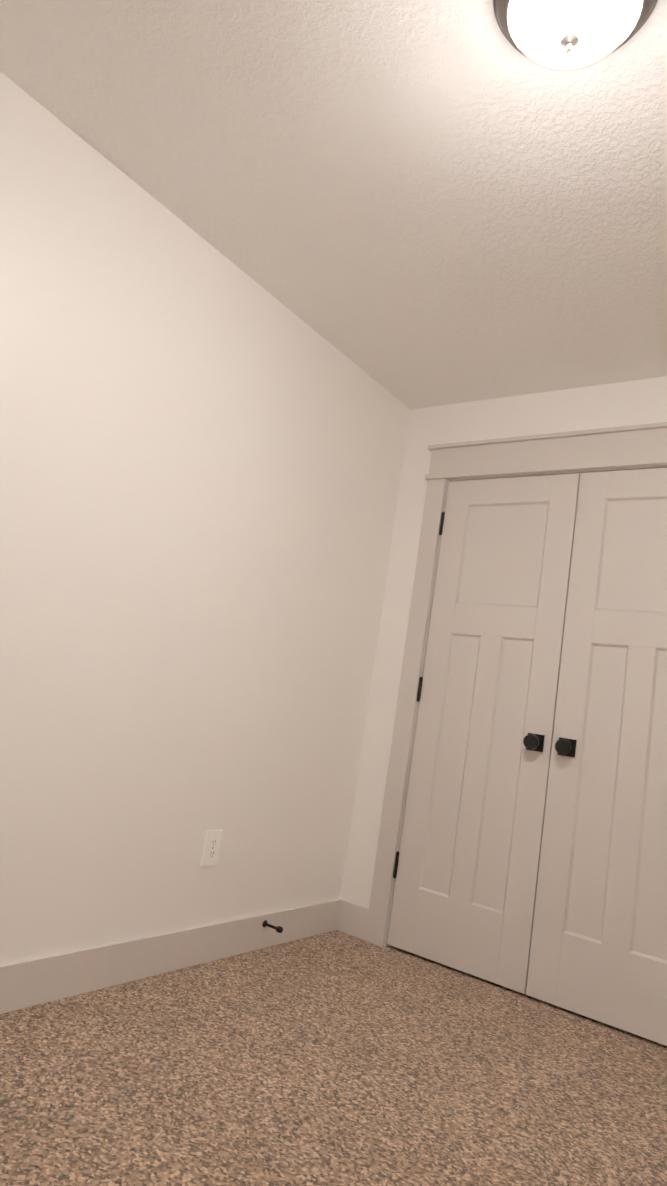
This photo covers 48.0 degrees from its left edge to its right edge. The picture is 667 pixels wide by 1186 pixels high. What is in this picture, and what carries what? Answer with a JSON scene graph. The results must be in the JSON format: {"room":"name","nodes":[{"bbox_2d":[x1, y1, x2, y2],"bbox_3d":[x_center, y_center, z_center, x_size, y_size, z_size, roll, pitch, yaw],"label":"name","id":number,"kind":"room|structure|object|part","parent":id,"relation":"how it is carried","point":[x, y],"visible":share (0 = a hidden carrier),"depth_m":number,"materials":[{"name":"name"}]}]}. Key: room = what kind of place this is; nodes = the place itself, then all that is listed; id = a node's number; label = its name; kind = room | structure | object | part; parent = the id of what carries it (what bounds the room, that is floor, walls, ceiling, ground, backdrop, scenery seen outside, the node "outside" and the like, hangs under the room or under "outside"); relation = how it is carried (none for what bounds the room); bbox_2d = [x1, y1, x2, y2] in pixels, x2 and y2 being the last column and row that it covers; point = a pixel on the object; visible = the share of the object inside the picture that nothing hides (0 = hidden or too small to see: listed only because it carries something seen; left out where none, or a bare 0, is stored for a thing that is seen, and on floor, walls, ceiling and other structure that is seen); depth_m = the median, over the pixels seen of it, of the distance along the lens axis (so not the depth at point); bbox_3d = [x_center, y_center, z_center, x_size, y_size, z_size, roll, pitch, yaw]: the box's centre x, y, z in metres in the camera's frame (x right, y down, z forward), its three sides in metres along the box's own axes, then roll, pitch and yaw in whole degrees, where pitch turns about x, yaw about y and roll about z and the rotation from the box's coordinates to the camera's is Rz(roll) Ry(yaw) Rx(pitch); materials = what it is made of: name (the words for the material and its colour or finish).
{"room":"empty bedroom","nodes":[
{"label":"empty bedroom","id":0,"kind":"room"},
{"bbox_2d":[0,71,410,964],"bbox_3d":[-0.623,-0.003,2.398,0.100,2.400,4.400,2,-11,36],"label":"wall","id":1,"kind":"structure","parent":0,"point":[202,445],"depth_m":2.41,"materials":[{"name":"white paint"}]},
{"bbox_2d":[0,899,347,1013],"bbox_3d":[-0.963,1.030,1.892,0.015,0.125,3.450,2,-11,36],"label":"baseboard","id":2,"kind":"structure","parent":1,"relation":"attached to","point":[35,981],"depth_m":2.40,"materials":[{"name":"grey paint"}]},
{"bbox_2d":[262,920,282,932],"bbox_3d":[-0.228,1.259,2.821,0.087,0.026,0.026,2,-11,36],"label":"door stop","id":3,"kind":"object","parent":2,"relation":"attached to","point":[278,929],"visible":1,"depth_m":2.81,"materials":[{"name":"black metal"}]},
{"bbox_2d":[201,830,222,865],"bbox_3d":[-0.425,0.892,2.620,0.010,0.119,0.074,2,-11,36],"label":"electrical outlet","id":4,"kind":"object","parent":1,"relation":"attached to","point":[211,849],"visible":1,"depth_m":2.61,"materials":[{"name":"white plastic"}]},
{"bbox_2d":[0,930,666,1185],"bbox_3d":[0.631,1.344,1.598,3.150,0.100,5.150,2,-11,36],"label":"floor","id":5,"kind":"structure","parent":0,"point":[336,1058],"depth_m":1.90,"materials":[{"name":"carpet"}]},
{"bbox_2d":[0,0,666,409],"bbox_3d":[1.008,-1.097,1.982,3.150,0.100,5.150,2,-11,36],"label":"ceiling","id":6,"kind":"structure","parent":0,"point":[414,204],"depth_m":2.05,"materials":[{"name":"white paint"}]},
{"bbox_2d":[493,0,657,70],"bbox_3d":[0.474,-1.134,1.488,0.323,0.140,0.323,2,-11,36],"label":"ceiling light","id":7,"kind":"object","parent":6,"relation":"attached to","point":[563,35],"visible":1,"depth_m":1.48,"materials":[{"name":"white glass"}]},
{"bbox_2d":[341,376,666,907],"bbox_3d":[0.923,0.324,2.958,1.745,2.400,0.100,2,-11,36],"label":"wall","id":8,"kind":"structure","parent":0,"point":[633,402],"depth_m":3.33,"materials":[{"name":"white paint"}]},
{"bbox_2d":[393,851,399,878],"bbox_3d":[0.272,1.145,3.156,0.015,0.112,0.044,2,-11,36],"label":"left closet door hinge","id":9,"kind":"object","parent":8,"relation":"attached to","point":[396,865],"visible":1,"depth_m":3.14,"materials":[{"name":"black metal"}]},
{"bbox_2d":[416,677,422,701],"bbox_3d":[0.384,0.422,3.270,0.015,0.112,0.044,2,-11,36],"label":"left closet door hinge","id":10,"kind":"object","parent":8,"relation":"attached to","point":[419,689],"visible":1,"depth_m":3.25,"materials":[{"name":"black metal"}]},
{"bbox_2d":[439,512,444,534],"bbox_3d":[0.497,-0.310,3.385,0.015,0.112,0.044,2,-11,36],"label":"left closet door hinge","id":11,"kind":"object","parent":8,"relation":"attached to","point":[441,523],"visible":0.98,"depth_m":3.37,"materials":[{"name":"black metal"}]},
{"bbox_2d":[387,473,579,993],"bbox_3d":[0.605,0.479,3.067,0.596,2.009,0.097,2,-11,36],"label":"closet door","id":12,"kind":"structure","parent":8,"relation":"in","point":[465,892],"depth_m":3.06,"materials":[{"name":"grey paint"}]},
{"bbox_3d":[0.771,0.577,2.898,0.066,0.066,0.062,2,-11,36],"label":"knob","id":13,"kind":"part","parent":12,"relation":"part of","materials":[{"name":"black metal"}]},
{"bbox_2d":[365,422,666,946],"bbox_3d":[0.883,0.497,2.940,1.240,2.043,0.100,2,-11,36],"label":"door frame","id":14,"kind":"structure","parent":8,"relation":"attached to","point":[433,587],"depth_m":3.21,"materials":[{"name":"grey paint"}]},
{"bbox_2d":[526,468,666,1045],"bbox_3d":[1.088,0.498,2.711,0.596,2.009,0.097,2,-11,36],"label":"closet door","id":15,"kind":"structure","parent":8,"relation":"in","point":[598,951],"depth_m":2.75,"materials":[{"name":"grey paint"}]},
{"bbox_3d":[0.872,0.581,2.824,0.066,0.066,0.062,2,-11,36],"label":"knob","id":16,"kind":"part","parent":15,"relation":"part of","materials":[{"name":"black metal"}]}
]}

